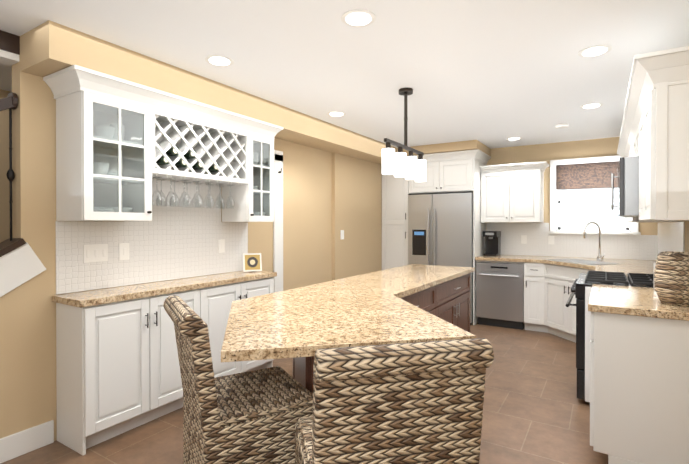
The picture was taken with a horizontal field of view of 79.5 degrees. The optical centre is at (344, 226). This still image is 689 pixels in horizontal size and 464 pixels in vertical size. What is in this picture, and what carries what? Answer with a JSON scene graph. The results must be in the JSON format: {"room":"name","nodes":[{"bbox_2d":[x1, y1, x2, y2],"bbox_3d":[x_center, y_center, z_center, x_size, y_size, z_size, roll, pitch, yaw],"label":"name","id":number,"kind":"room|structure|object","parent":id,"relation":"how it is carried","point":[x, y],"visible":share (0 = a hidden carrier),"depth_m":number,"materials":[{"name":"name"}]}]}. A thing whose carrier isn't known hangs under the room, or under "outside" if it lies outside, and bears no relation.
{"room":"kitchen","nodes":[
{"label":"kitchen","id":0,"kind":"room"},
{"bbox_2d":[0,89,9,242],"bbox_3d":[-2.299,0.104,4.459,0.120,2.500,7.640,0,0,32],"label":"wall","id":1,"kind":"structure","parent":0,"point":[4,186],"depth_m":3.47,"materials":[{"name":"beige paint"}]},
{"bbox_2d":[0,55,381,440],"bbox_3d":[-1.141,0.194,3.840,0.200,2.672,7.458,0,0,32],"label":"wall","id":2,"kind":"structure","parent":0,"point":[328,197],"depth_m":2.61,"materials":[{"name":"beige paint"}]},
{"bbox_2d":[0,92,17,240],"bbox_3d":[-2.379,-0.106,1.883,0.100,1.387,1.474,0,0,32],"label":"stair handrail","id":3,"kind":"object","parent":2,"relation":"attached to","point":[10,101],"visible":0.9,"depth_m":2.48,"materials":[{"name":"black metal"}]},
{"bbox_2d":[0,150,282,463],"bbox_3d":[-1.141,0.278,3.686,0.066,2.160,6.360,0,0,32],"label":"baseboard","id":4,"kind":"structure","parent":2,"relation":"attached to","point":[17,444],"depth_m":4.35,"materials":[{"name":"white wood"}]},
{"bbox_2d":[56,179,247,294],"bbox_3d":[-1.387,0.030,3.337,0.017,0.796,1.670,0,0,32],"label":"backsplash","id":5,"kind":"structure","parent":2,"relation":"attached to","point":[168,242],"depth_m":3.22,"materials":[{"name":"tile"}]},
{"bbox_2d":[43,65,282,221],"bbox_3d":[-1.220,-0.483,3.229,0.388,0.888,1.810,0,0,32],"label":"wall cabinet","id":6,"kind":"object","parent":2,"relation":"attached to","point":[121,144],"visible":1,"depth_m":2.86,"materials":[{"name":"white wood"}]},
{"bbox_2d":[1,323,607,463],"bbox_3d":[-0.207,1.412,3.154,5.060,0.100,7.880,0,0,32],"label":"floor","id":7,"kind":"structure","parent":0,"point":[536,410],"depth_m":2.88,"materials":[{"name":"tile"}]},
{"bbox_2d":[52,271,276,454],"bbox_3d":[-1.231,0.896,3.244,0.380,0.930,1.720,0,0,32],"label":"base cabinet","id":8,"kind":"object","parent":7,"relation":"on","point":[117,367],"visible":0.75,"depth_m":2.70,"materials":[{"name":"white wood"}]},
{"bbox_2d":[243,253,261,271],"bbox_3d":[-0.873,0.338,3.912,0.170,0.172,0.093,0,0,-21],"label":"decorative tile","id":9,"kind":"structure","parent":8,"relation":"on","point":[252,262],"depth_m":3.88,"materials":[{"name":"beige ceramic"}]},
{"bbox_2d":[163,295,312,463],"bbox_3d":[-0.436,0.835,1.730,0.540,1.070,0.470,0,0,-30],"label":"stool","id":10,"kind":"object","parent":7,"relation":"on","point":[251,417],"visible":0.94,"depth_m":1.55,"materials":[{"name":"brown wicker"}]},
{"bbox_2d":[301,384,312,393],"bbox_3d":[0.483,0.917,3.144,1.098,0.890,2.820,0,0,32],"label":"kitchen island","id":11,"kind":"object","parent":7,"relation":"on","point":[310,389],"depth_m":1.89,"materials":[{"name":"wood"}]},
{"bbox_2d":[221,264,475,387],"bbox_3d":[0.461,0.453,2.877,1.400,0.040,3.350,0,0,32],"label":"island countertop","id":12,"kind":"structure","parent":11,"relation":"on","point":[410,303],"depth_m":2.08,"materials":[{"name":"beige stone"}]},
{"bbox_2d":[295,338,493,463],"bbox_3d":[0.108,0.837,1.303,0.470,1.070,0.540,0,0,-13],"label":"stool","id":13,"kind":"object","parent":7,"relation":"on","point":[412,403],"visible":1,"depth_m":1.08,"materials":[{"name":"brown wicker"}]},
{"bbox_2d":[382,174,409,269],"bbox_3d":[0.937,0.179,6.536,0.445,2.326,0.678,0,0,32],"label":"tall cabinet","id":14,"kind":"object","parent":7,"relation":"on","point":[395,190],"depth_m":6.25,"materials":[{"name":"white wood"}]},
{"bbox_2d":[408,191,472,324],"bbox_3d":[1.492,0.432,6.121,0.924,1.825,0.737,0,0,32],"label":"fridge","id":15,"kind":"object","parent":7,"relation":"on","point":[440,229],"visible":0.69,"depth_m":5.82,"materials":[{"name":"silver metal"}]},
{"bbox_2d":[476,262,524,329],"bbox_3d":[2.192,0.919,5.730,0.603,0.855,0.621,0,0,32],"label":"dishwasher","id":16,"kind":"object","parent":7,"relation":"on","point":[499,294],"visible":0.96,"depth_m":5.51,"materials":[{"name":"silver metal"}]},
{"bbox_2d":[524,273,554,332],"bbox_3d":[2.588,0.903,5.500,0.289,0.890,0.666,0,0,32],"label":"base cabinet","id":17,"kind":"object","parent":7,"relation":"on","point":[531,280],"depth_m":5.28,"materials":[{"name":"wood"}]},
{"bbox_2d":[475,255,655,276],"bbox_3d":[2.461,0.442,4.810,2.043,0.040,1.966,0,0,32],"label":"countertop","id":18,"kind":"structure","parent":17,"relation":"on","point":[545,266],"depth_m":4.98,"materials":[{"name":"beige stone"}]},
{"bbox_2d":[483,231,500,255],"bbox_3d":[2.102,0.239,5.906,0.190,0.348,0.292,0,0,32],"label":"coffee maker","id":19,"kind":"object","parent":18,"relation":"on","point":[492,243],"visible":1,"depth_m":5.87,"materials":[{"name":"black plastic"}]},
{"bbox_2d":[539,281,570,328],"bbox_3d":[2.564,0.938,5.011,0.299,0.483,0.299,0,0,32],"label":"base cabinet","id":20,"kind":"object","parent":7,"relation":"on","point":[548,282],"depth_m":5.08,"materials":[{"name":"wood"}]},
{"bbox_2d":[563,285,576,336],"bbox_3d":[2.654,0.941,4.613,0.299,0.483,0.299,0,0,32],"label":"base cabinet","id":21,"kind":"object","parent":7,"relation":"on","point":[569,313],"depth_m":4.81,"materials":[{"name":"wood"}]},
{"bbox_2d":[565,271,652,401],"bbox_3d":[2.257,0.851,3.329,0.804,1.020,0.760,0,0,32],"label":"range","id":22,"kind":"object","parent":7,"relation":"on","point":[581,287],"visible":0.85,"depth_m":3.17,"materials":[{"name":"black metal"}]},
{"bbox_2d":[588,284,688,463],"bbox_3d":[1.881,0.900,2.558,0.628,0.930,0.935,0,0,32],"label":"base cabinet","id":23,"kind":"object","parent":7,"relation":"on","point":[639,375],"visible":1,"depth_m":2.23,"materials":[{"name":"white wood"}]},
{"bbox_2d":[653,263,655,288],"bbox_3d":[2.171,0.341,2.766,0.165,0.182,0.240,0,0,32],"label":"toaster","id":24,"kind":"object","parent":23,"relation":"on","point":[653,276],"visible":0.15,"depth_m":2.90,"materials":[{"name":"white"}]},
{"bbox_2d":[654,251,688,305],"bbox_3d":[1.861,0.289,2.323,0.200,0.290,0.197,0,0,32],"label":"basket","id":25,"kind":"object","parent":23,"relation":"on","point":[671,276],"visible":1,"depth_m":2.26,"materials":[{"name":"brown wicker"}]},
{"bbox_2d":[0,0,688,148],"bbox_3d":[-0.207,-1.188,3.139,5.060,0.100,7.880,0,0,32],"label":"ceiling","id":26,"kind":"structure","parent":0,"point":[491,74],"depth_m":2.70,"materials":[{"name":"white paint"}]},
{"bbox_2d":[0,30,19,65],"bbox_3d":[-2.624,-1.054,1.524,0.160,0.150,2.334,0,0,32],"label":"beam","id":27,"kind":"structure","parent":26,"relation":"attached to","point":[9,49],"depth_m":2.44,"materials":[{"name":"black wood"}]},
{"bbox_2d":[20,20,397,163],"bbox_3d":[-0.577,-1.041,4.290,0.370,0.208,4.525,0,0,32],"label":"soffit","id":28,"kind":"structure","parent":26,"relation":"attached to","point":[48,47],"depth_m":2.93,"materials":[{"name":"beige paint"}]},
{"bbox_2d":[205,55,233,65],"bbox_3d":[-0.856,-1.133,2.838,0.188,0.008,0.188,0,0,23],"label":"recessed light","id":29,"kind":"object","parent":26,"relation":"in","point":[217,60],"depth_m":2.82,"materials":[{"name":"white"}]},
{"bbox_2d":[327,111,345,116],"bbox_3d":[-0.081,-1.141,4.205,0.188,0.008,0.188,0,0,23],"label":"recessed light","id":30,"kind":"object","parent":26,"relation":"in","point":[334,113],"depth_m":4.18,"materials":[{"name":"white"}]},
{"bbox_2d":[341,9,375,26],"bbox_3d":[0.076,-1.130,2.254,0.188,0.008,0.188,0,0,5],"label":"recessed light","id":31,"kind":"object","parent":26,"relation":"in","point":[357,18],"depth_m":2.24,"materials":[{"name":"white"}]},
{"bbox_2d":[382,87,425,181],"bbox_3d":[0.511,-0.773,3.458,0.120,0.735,0.760,0,0,32],"label":"pendant light","id":32,"kind":"object","parent":26,"relation":"hanging from","point":[399,163],"visible":1,"depth_m":3.41,"materials":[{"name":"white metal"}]},
{"bbox_2d":[397,140,489,155],"bbox_3d":[1.319,-1.099,6.231,1.520,0.115,0.780,0,0,32],"label":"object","id":33,"kind":"structure","parent":26,"relation":"attached to","point":[453,146],"depth_m":5.74,"materials":[{"name":"beige paint"}]},
{"bbox_2d":[506,137,521,139],"bbox_3d":[2.221,-1.148,5.429,0.188,0.008,0.188,0,0,23],"label":"recessed light","id":34,"kind":"object","parent":26,"relation":"in","point":[512,138],"depth_m":5.39,"materials":[{"name":"white"}]},
{"bbox_2d":[555,123,568,128],"bbox_3d":[2.442,-1.130,4.653,0.128,0.035,0.128,0,0,20],"label":"recessed light","id":35,"kind":"object","parent":26,"relation":"in","point":[561,125],"depth_m":4.61,"materials":[{"name":"white"}]},
{"bbox_2d":[580,103,602,108],"bbox_3d":[2.335,-1.140,3.917,0.188,0.008,0.188,0,0,23],"label":"recessed light","id":36,"kind":"object","parent":26,"relation":"in","point":[591,105],"depth_m":3.90,"materials":[{"name":"white"}]},
{"bbox_2d":[578,45,611,56],"bbox_3d":[1.618,-1.132,2.679,0.188,0.008,0.188,0,0,23],"label":"recessed light","id":37,"kind":"object","parent":26,"relation":"in","point":[592,51],"depth_m":2.66,"materials":[{"name":"white"}]},
{"bbox_2d":[486,137,657,260],"bbox_3d":[1.855,0.092,6.433,5.060,2.500,0.120,0,0,32],"label":"wall","id":38,"kind":"structure","parent":0,"point":[548,152],"depth_m":5.72,"materials":[{"name":"beige paint"}]},
{"bbox_2d":[410,153,485,196],"bbox_3d":[1.523,-0.734,6.162,0.940,0.496,0.678,0,0,32],"label":"upper cabinet","id":39,"kind":"object","parent":38,"relation":"attached to","point":[457,171],"depth_m":5.81,"materials":[{"name":"white wood"}]},
{"bbox_2d":[480,161,548,222],"bbox_3d":[2.374,-0.454,5.795,0.845,0.800,0.397,0,0,32],"label":"upper cabinet","id":40,"kind":"object","parent":38,"relation":"attached to","point":[512,193],"visible":1,"depth_m":5.67,"materials":[{"name":"white wood"}]},
{"bbox_2d":[548,155,640,234],"bbox_3d":[3.285,-0.405,5.492,1.040,1.015,0.150,0,0,32],"label":"window","id":41,"kind":"structure","parent":38,"relation":"attached to","point":[588,173],"depth_m":5.53,"materials":[{"name":"white"}]},
{"bbox_2d":[583,221,602,256],"bbox_3d":[2.987,0.149,4.996,0.183,0.424,0.183,0,0,32],"label":"faucet","id":42,"kind":"object","parent":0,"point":[599,229],"depth_m":5.01,"materials":[{"name":"metal"}]},
{"bbox_2d":[658,221,688,251],"bbox_3d":[1.886,0.119,1.834,0.120,2.500,7.640,0,0,32],"label":"wall","id":43,"kind":"structure","parent":0,"point":[686,236],"depth_m":3.35,"materials":[{"name":"beige paint"}]},
{"bbox_2d":[486,222,684,259],"bbox_3d":[2.027,0.191,4.107,2.055,0.466,3.640,0,0,32],"label":"backsplash","id":44,"kind":"structure","parent":43,"relation":"attached to","point":[531,239],"depth_m":5.51,"materials":[{"name":"tile"}]},
{"bbox_2d":[625,142,628,221],"bbox_3d":[2.983,-0.436,4.032,0.351,0.784,0.524,0,0,32],"label":"upper cabinet","id":45,"kind":"object","parent":43,"relation":"attached to","point":[626,143],"depth_m":4.35,"materials":[{"name":"white wood"}]},
{"bbox_2d":[629,130,632,156],"bbox_3d":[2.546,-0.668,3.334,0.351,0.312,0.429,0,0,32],"label":"upper cabinet","id":46,"kind":"object","parent":43,"relation":"attached to","point":[630,131],"depth_m":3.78,"materials":[{"name":"white wood"}]},
{"bbox_2d":[629,217,636,221],"bbox_3d":[2.784,-0.434,3.714,0.351,0.784,0.466,0,0,32],"label":"upper cabinet","id":47,"kind":"object","parent":43,"relation":"attached to","point":[631,219],"depth_m":3.62,"materials":[{"name":"white wood"}]},
{"bbox_2d":[633,114,636,156],"bbox_3d":[2.368,-0.666,3.049,0.351,0.312,0.430,0,0,32],"label":"upper cabinet","id":48,"kind":"object","parent":43,"relation":"attached to","point":[634,115],"depth_m":3.29,"materials":[{"name":"white wood"}]},
{"bbox_2d":[611,156,638,216],"bbox_3d":[2.391,-0.292,3.238,0.511,0.426,0.753,0,0,32],"label":"microwave","id":49,"kind":"object","parent":48,"relation":"attached to","point":[627,176],"visible":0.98,"depth_m":3.01,"materials":[{"name":"silver metal"}]},
{"bbox_2d":[637,102,640,221],"bbox_3d":[2.119,-0.428,2.654,0.351,0.784,0.507,0,0,32],"label":"upper cabinet","id":50,"kind":"object","parent":43,"relation":"attached to","point":[638,103],"depth_m":2.91,"materials":[{"name":"white wood"}]},
{"bbox_2d":[641,62,688,221],"bbox_3d":[1.912,-0.426,2.324,0.351,0.784,0.513,0,0,32],"label":"upper cabinet","id":51,"kind":"object","parent":43,"relation":"attached to","point":[654,134],"depth_m":2.16,"materials":[{"name":"white wood"}]},
{"label":"outside","id":52,"kind":"structure","parent":0,"visible":0},
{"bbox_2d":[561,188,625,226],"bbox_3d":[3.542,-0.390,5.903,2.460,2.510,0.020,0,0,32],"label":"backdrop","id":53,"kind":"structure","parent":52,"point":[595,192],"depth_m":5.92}
]}

